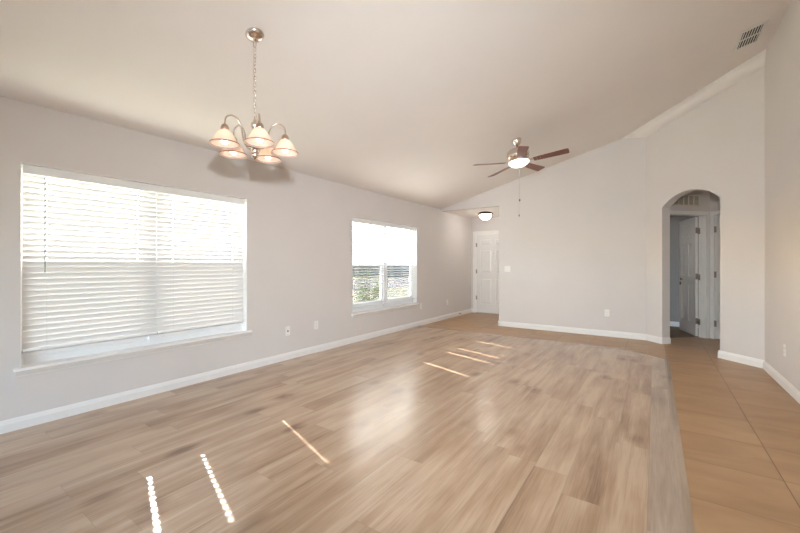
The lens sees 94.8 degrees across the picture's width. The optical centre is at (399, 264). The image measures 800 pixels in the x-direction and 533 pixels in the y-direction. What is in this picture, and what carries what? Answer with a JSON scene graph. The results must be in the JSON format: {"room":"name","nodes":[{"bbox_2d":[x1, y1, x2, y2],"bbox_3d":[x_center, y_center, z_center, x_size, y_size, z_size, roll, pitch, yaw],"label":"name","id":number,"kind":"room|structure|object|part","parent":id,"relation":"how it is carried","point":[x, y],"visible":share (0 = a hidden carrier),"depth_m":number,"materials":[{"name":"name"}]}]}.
{"room":"empty living room","nodes":[
{"label":"empty living room","id":0,"kind":"room"},
{"bbox_2d":[0,96,470,420],"bbox_3d":[-1.652,0.045,4.551,0.160,2.560,12.200,0,0,35],"label":"wall","id":1,"kind":"structure","parent":0,"point":[299,225],"depth_m":4.26,"materials":[{"name":"paint"}]},
{"bbox_2d":[12,162,251,377],"bbox_3d":[-2.337,0.036,3.520,0.195,1.592,1.929,0,0,35],"label":"window","id":2,"kind":"structure","parent":1,"relation":"in","point":[32,363],"depth_m":3.30,"materials":[{"name":"white plastic"}]},
{"bbox_3d":[-2.642,0.344,3.162,0.025,0.742,0.840,0,0,35],"label":"sash","id":3,"kind":"part","parent":2,"relation":"part of","materials":[{"name":"white plastic"}]},
{"bbox_2d":[21,164,157,353],"bbox_3d":[-2.578,-0.038,3.134,0.073,1.425,0.907,0,0,35],"label":"window blind","id":4,"kind":"object","parent":2,"relation":"attached to","point":[92,284],"visible":1,"depth_m":3.07,"materials":[{"name":"plastic"}]},
{"bbox_3d":[-2.585,0.656,3.139,0.052,0.018,0.903,-30,-16,31],"label":"rail","id":5,"kind":"part","parent":4,"relation":"part of","materials":[{"name":"white plastic"}]},
{"bbox_3d":[-2.329,0.778,3.515,0.177,0.027,1.929,0,0,35],"label":"sill","id":6,"kind":"part","parent":2,"relation":"part of","materials":[{"name":"paint"}]},
{"bbox_3d":[-2.109,0.344,3.931,0.025,0.742,0.840,0,0,35],"label":"sash","id":7,"kind":"part","parent":2,"relation":"part of","materials":[{"name":"white plastic"}]},
{"bbox_2d":[156,186,244,334],"bbox_3d":[-2.066,-0.038,3.881,0.062,1.425,0.899,0,0,35],"label":"window blind","id":8,"kind":"object","parent":2,"relation":"attached to","point":[202,285],"visible":0.98,"depth_m":3.83,"materials":[{"name":"white plastic"}]},
{"bbox_3d":[-2.069,0.656,3.883,0.052,0.018,0.895,-30,-16,31],"label":"rail","id":9,"kind":"part","parent":8,"relation":"part of","materials":[{"name":"white plastic"}]},
{"bbox_2d":[0,309,471,433],"bbox_3d":[-1.580,1.176,4.501,0.016,0.098,12.000,0,0,35],"label":"baseboard","id":10,"kind":"structure","parent":1,"relation":"attached to","point":[9,425],"depth_m":3.59,"materials":[{"name":"paint"}]},
{"bbox_2d":[285,326,289,335],"bbox_3d":[-1.434,0.852,4.709,0.019,0.116,0.072,0,0,35],"label":"cable plate","id":11,"kind":"object","parent":1,"relation":"attached to","point":[287,329],"visible":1,"depth_m":4.71,"materials":[{"name":"plastic"}]},
{"bbox_2d":[314,321,317,328],"bbox_3d":[-1.163,0.840,5.109,0.009,0.116,0.072,0,0,35],"label":"wall outlet","id":12,"kind":"object","parent":1,"relation":"attached to","point":[315,322],"visible":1,"depth_m":5.10,"materials":[{"name":"plastic"}]},
{"bbox_2d":[352,217,418,317],"bbox_3d":[-0.248,0.042,6.535,0.195,1.564,1.930,0,0,35],"label":"window","id":13,"kind":"structure","parent":1,"relation":"in","point":[372,309],"depth_m":6.53,"materials":[{"name":"white plastic"}]},
{"bbox_3d":[-0.581,-0.346,6.183,0.024,0.718,0.862,0,0,35],"label":"sash","id":14,"kind":"part","parent":13,"relation":"part of","materials":[{"name":"white plastic"}]},
{"bbox_3d":[-0.559,0.344,6.168,0.025,0.742,0.862,0,0,35],"label":"sash","id":15,"kind":"part","parent":13,"relation":"part of","materials":[{"name":"glass"}]},
{"bbox_2d":[353,218,387,307],"bbox_3d":[-0.494,-0.021,6.141,0.073,1.420,0.923,0,0,35],"label":"window blind","id":16,"kind":"object","parent":13,"relation":"attached to","point":[355,220],"visible":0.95,"depth_m":6.11,"materials":[{"name":"plastic"}]},
{"bbox_3d":[-0.501,0.676,6.146,0.052,0.018,0.919,-12,-7,34],"label":"rail","id":17,"kind":"part","parent":16,"relation":"part of","materials":[{"name":"white plastic"}]},
{"bbox_3d":[-0.240,0.778,6.529,0.177,0.027,1.930,0,0,35],"label":"sill","id":18,"kind":"part","parent":13,"relation":"part of","materials":[{"name":"paint"}]},
{"bbox_3d":[-0.014,0.344,6.955,0.025,0.742,0.862,0,0,35],"label":"sash","id":19,"kind":"part","parent":13,"relation":"part of","materials":[{"name":"glass"}]},
{"bbox_3d":[-0.035,-0.346,6.970,0.024,0.718,0.862,0,0,35],"label":"sash","id":20,"kind":"part","parent":13,"relation":"part of","materials":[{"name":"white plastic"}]},
{"bbox_2d":[386,223,415,302],"bbox_3d":[0.029,-0.021,6.905,0.062,1.420,0.921,0,0,35],"label":"window blind","id":21,"kind":"object","parent":13,"relation":"attached to","point":[389,224],"visible":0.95,"depth_m":6.84,"materials":[{"name":"white plastic"}]},
{"bbox_3d":[-0.150,-0.004,6.652,0.054,1.360,0.006,0,0,35],"label":"ladder cord","id":22,"kind":"part","parent":21,"relation":"part of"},
{"bbox_2d":[0,326,651,532],"bbox_3d":[-0.747,1.221,2.346,3.840,0.008,9.405,0,0,35],"label":"floor","id":23,"kind":"structure","parent":0,"point":[418,429],"depth_m":2.46,"materials":[{"name":"brown wood"}]},
{"bbox_2d":[0,0,790,218],"bbox_3d":[0.452,-1.898,3.093,5.000,1.444,12.200,0,0,35],"label":"ceiling","id":24,"kind":"structure","parent":0,"point":[401,99],"depth_m":3.36,"materials":[{"name":"paint"}]},
{"bbox_2d":[208,27,298,163],"bbox_3d":[-1.036,-1.188,2.587,0.585,0.894,0.581,0,0,35],"label":"chandelier","id":25,"kind":"object","parent":24,"relation":"hanging from","point":[259,138],"visible":1,"depth_m":2.57,"materials":[{"name":"white glass"}]},
{"bbox_3d":[-1.161,-0.842,2.439,0.196,0.101,0.196,0,0,35],"label":"lamp shade","id":26,"kind":"part","parent":25,"relation":"part of","materials":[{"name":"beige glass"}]},
{"bbox_3d":[-1.211,-0.842,2.676,0.196,0.101,0.196,0,0,35],"label":"lamp shade","id":27,"kind":"part","parent":25,"relation":"part of","materials":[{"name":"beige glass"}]},
{"bbox_3d":[-1.102,-0.911,2.504,0.010,0.193,0.187,0,0,42],"label":"arm","id":28,"kind":"part","parent":25,"relation":"part of","materials":[{"name":"silver metal"}]},
{"bbox_3d":[-1.131,-0.911,2.640,0.187,0.193,0.010,0,0,24],"label":"arm","id":29,"kind":"part","parent":25,"relation":"part of","materials":[{"name":"silver metal"}]},
{"bbox_3d":[-1.023,-1.300,2.592,0.016,0.469,0.016,0,0,-30],"label":"chain","id":30,"kind":"part","parent":25,"relation":"part of","materials":[{"name":"silver metal"}]},
{"bbox_3d":[-0.920,-0.842,2.414,0.196,0.101,0.196,0,0,35],"label":"lamp shade","id":31,"kind":"part","parent":25,"relation":"part of","materials":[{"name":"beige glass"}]},
{"bbox_3d":[-1.001,-0.842,2.797,0.196,0.101,0.196,0,0,35],"label":"lamp shade","id":32,"kind":"part","parent":25,"relation":"part of","materials":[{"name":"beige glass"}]},
{"bbox_3d":[-0.907,-0.911,2.617,0.187,0.193,0.010,0,0,-12],"label":"arm","id":33,"kind":"part","parent":25,"relation":"part of","materials":[{"name":"silver metal"}]},
{"bbox_3d":[-0.821,-0.842,2.635,0.196,0.101,0.196,0,0,35],"label":"lamp shade","id":34,"kind":"part","parent":25,"relation":"part of","materials":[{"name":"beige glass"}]},
{"bbox_2d":[478,212,492,220],"bbox_3d":[1.927,-1.083,8.312,0.340,0.186,0.340,0,0,35],"label":"ceiling light","id":35,"kind":"object","parent":24,"relation":"attached to","point":[485,216],"visible":1,"depth_m":8.21,"materials":[{"name":"white glass"}]},
{"bbox_2d":[473,137,568,215],"bbox_3d":[1.746,-1.258,5.327,1.230,1.138,1.283,0,0,-41],"label":"ceiling fan","id":36,"kind":"object","parent":24,"relation":"hanging from","point":[517,157],"visible":1,"depth_m":5.20,"materials":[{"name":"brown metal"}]},
{"bbox_3d":[1.278,-1.432,5.252,0.460,0.006,0.134,-5,9,-6],"label":"blade","id":37,"kind":"part","parent":36,"relation":"part of","materials":[{"name":"brown wood"}]},
{"bbox_3d":[1.538,-1.429,5.691,0.134,0.006,0.460,-17,2,-24],"label":"blade","id":38,"kind":"part","parent":36,"relation":"part of","materials":[{"name":"brown wood"}]},
{"bbox_3d":[1.711,-1.440,5.292,0.286,0.079,0.286,-7,-4,34],"label":"lamp shade","id":39,"kind":"part","parent":36,"relation":"part of","materials":[{"name":"white glass"}]},
{"bbox_3d":[1.613,-1.484,4.870,0.134,0.006,0.460,7,-1,13],"label":"blade","id":40,"kind":"part","parent":36,"relation":"part of","materials":[{"name":"brown wood"}]},
{"bbox_3d":[2.035,-1.478,5.581,0.460,0.006,0.134,-2,-16,-41],"label":"blade","id":41,"kind":"part","parent":36,"relation":"part of","materials":[{"name":"brown wood"}]},
{"bbox_3d":[2.081,-1.512,5.073,0.460,0.006,0.134,-7,-16,30],"label":"blade","id":42,"kind":"part","parent":36,"relation":"part of","materials":[{"name":"brown wood"}]},
{"bbox_2d":[733,19,768,52],"bbox_3d":[3.755,-2.442,3.950,0.224,0.068,0.430,0,0,35],"label":"ceiling vent","id":43,"kind":"object","parent":24,"relation":"in","point":[747,37],"visible":1,"depth_m":3.94,"materials":[{"name":"metal"}]},
{"bbox_2d":[471,217,498,308],"bbox_3d":[2.460,-0.005,9.099,1.420,2.460,0.160,0,0,35],"label":"wall","id":44,"kind":"structure","parent":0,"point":[477,224],"depth_m":9.33,"materials":[{"name":"paint"}]},
{"bbox_2d":[473,230,498,313],"bbox_3d":[2.329,0.194,9.133,1.071,2.063,0.194,0,0,35],"label":"door","id":45,"kind":"structure","parent":44,"relation":"attached to","point":[485,243],"depth_m":9.22,"materials":[{"name":"paint"}]},
{"bbox_2d":[441,138,645,333],"bbox_3d":[2.492,-0.496,7.082,3.770,3.442,0.120,0,0,35],"label":"wall","id":46,"kind":"structure","parent":0,"point":[574,252],"depth_m":6.53,"materials":[{"name":"paint"}]},
{"bbox_2d":[504,266,509,271],"bbox_3d":[2.118,0.089,7.262,0.116,0.116,0.010,0,0,35],"label":"light switch","id":47,"kind":"object","parent":46,"relation":"attached to","point":[506,268],"visible":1,"depth_m":7.26,"materials":[{"name":"plastic"}]},
{"bbox_2d":[498,321,645,339],"bbox_3d":[2.975,1.176,6.664,2.472,0.098,0.016,0,0,35],"label":"baseboard","id":48,"kind":"structure","parent":46,"relation":"attached to","point":[629,335],"depth_m":6.55,"materials":[{"name":"paint"}]},
{"bbox_2d":[422,312,799,532],"bbox_3d":[2.372,1.282,4.257,6.950,0.126,16.300,0,0,35],"label":"floor","id":49,"kind":"structure","parent":0,"point":[739,428],"depth_m":2.73,"materials":[{"name":"beige tile"}]},
{"bbox_2d":[424,326,665,358],"bbox_3d":[2.009,1.219,6.149,4.031,0.012,0.365,0,0,40],"label":"trim","id":50,"kind":"structure","parent":49,"relation":"on","point":[424,326],"depth_m":5.74,"materials":[{"name":"brown wood"}]},
{"bbox_2d":[647,356,681,532],"bbox_3d":[0.803,1.220,1.098,0.130,0.009,9.120,0,0,35],"label":"transition strip","id":51,"kind":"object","parent":49,"relation":"on","point":[663,516],"depth_m":2.21,"materials":[{"name":"brown wood"}]},
{"bbox_2d":[665,359,694,532],"bbox_3d":[0.852,1.218,1.010,0.050,0.013,9.030,0,0,35],"label":"trim","id":52,"kind":"structure","parent":49,"relation":"on","point":[687,525],"depth_m":2.22,"materials":[{"name":"beige wood"}]},
{"bbox_2d":[670,216,698,321],"bbox_3d":[5.101,-0.075,7.537,4.600,2.600,0.100,0,0,35],"label":"wall","id":53,"kind":"structure","parent":0,"point":[674,220],"depth_m":7.25,"materials":[{"name":"grey paint"}]},
{"bbox_2d":[670,321,698,327],"bbox_3d":[5.047,1.176,7.503,4.450,0.098,0.016,0,0,35],"label":"baseboard","id":54,"kind":"structure","parent":53,"relation":"attached to","point":[672,323],"depth_m":7.25,"materials":[{"name":"paint"}]},
{"bbox_2d":[670,191,709,211],"bbox_3d":[4.643,0.005,6.092,1.020,2.440,0.120,0,0,-10],"label":"wall","id":55,"kind":"structure","parent":0,"point":[704,195],"depth_m":6.09,"materials":[{"name":"paint"}]},
{"bbox_2d":[672,194,699,206],"bbox_3d":[4.694,-1.055,6.034,0.540,0.200,0.012,0,0,-10],"label":"air vent","id":56,"kind":"object","parent":55,"relation":"in","point":[693,200],"visible":0.71,"depth_m":6.04,"materials":[{"name":"paint"}]},
{"bbox_2d":[670,210,709,337],"bbox_3d":[4.926,0.174,6.277,1.375,2.102,0.535,0,0,-41],"label":"door","id":57,"kind":"structure","parent":55,"relation":"in","point":[689,230],"depth_m":6.24,"materials":[{"name":"paint"}]},
{"bbox_2d":[646,66,764,359],"bbox_3d":[4.213,-0.656,5.137,0.140,3.762,1.719,0,0,-10],"label":"wall","id":58,"kind":"structure","parent":0,"point":[717,147],"depth_m":4.77,"materials":[{"name":"paint"}]},
{"bbox_2d":[645,334,662,343],"bbox_3d":[4.010,1.176,5.817,0.016,0.098,0.319,0,0,-10],"label":"baseboard","id":59,"kind":"structure","parent":58,"relation":"attached to","point":[651,338],"depth_m":5.79,"materials":[{"name":"paint"}]},
{"bbox_2d":[663,337,670,343],"bbox_3d":[4.114,1.176,5.682,0.140,0.098,0.016,0,0,-10],"label":"baseboard","id":60,"kind":"object","parent":58,"relation":"attached to","point":[666,340],"visible":1,"depth_m":5.68,"materials":[{"name":"paint"}]},
{"bbox_2d":[718,350,763,367],"bbox_3d":[4.234,1.176,4.582,0.016,0.098,0.531,0,0,-10],"label":"baseboard","id":61,"kind":"structure","parent":58,"relation":"attached to","point":[742,359],"depth_m":4.56,"materials":[{"name":"paint"}]},
{"bbox_2d":[710,192,719,211],"bbox_3d":[5.349,0.005,5.396,0.120,2.440,1.500,0,0,-10],"label":"wall","id":62,"kind":"structure","parent":0,"point":[714,199],"depth_m":6.05,"materials":[{"name":"paint"}]},
{"bbox_2d":[710,210,719,338],"bbox_3d":[5.288,0.175,5.688,0.136,2.100,0.875,0,0,-10],"label":"door frame","id":63,"kind":"structure","parent":62,"relation":"in","point":[714,215],"depth_m":6.04,"materials":[{"name":"paint"}]},
{"bbox_2d":[765,0,799,390],"bbox_3d":[1.723,-0.656,0.485,0.160,3.762,9.360,0,0,35],"label":"wall","id":64,"kind":"structure","parent":0,"point":[782,58],"depth_m":3.69,"materials":[{"name":"paint"}]},
{"bbox_2d":[763,360,799,403],"bbox_3d":[1.664,1.176,0.554,0.016,0.098,9.206,0,0,35],"label":"baseboard","id":65,"kind":"structure","parent":64,"relation":"attached to","point":[792,390],"depth_m":3.67,"materials":[{"name":"paint"}]},
{"bbox_2d":[783,344,785,356],"bbox_3d":[3.810,0.850,3.645,0.009,0.116,0.072,0,0,35],"label":"wall outlet","id":66,"kind":"object","parent":64,"relation":"attached to","point":[784,345],"visible":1,"depth_m":3.63,"materials":[{"name":"plastic"}]},
{"label":"outside","id":67,"kind":"structure","parent":0,"visible":0},
{"bbox_3d":[-18.718,1.550,55.552,85.950,0.150,150.000,0,0,35],"label":"lawn","id":68,"kind":"structure","parent":67,"visible":0},
{"bbox_2d":[353,237,408,262],"bbox_3d":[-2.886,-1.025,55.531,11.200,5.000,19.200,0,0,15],"label":"house","id":69,"kind":"structure","parent":68,"relation":"on","point":[366,246],"depth_m":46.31,"materials":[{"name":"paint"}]},
{"bbox_3d":[0.683,0.375,49.320,0.060,2.200,4.800,0,0,15],"label":"garage door","id":70,"kind":"part","parent":69,"relation":"part of","materials":[{"name":"white plastic"}]}
]}

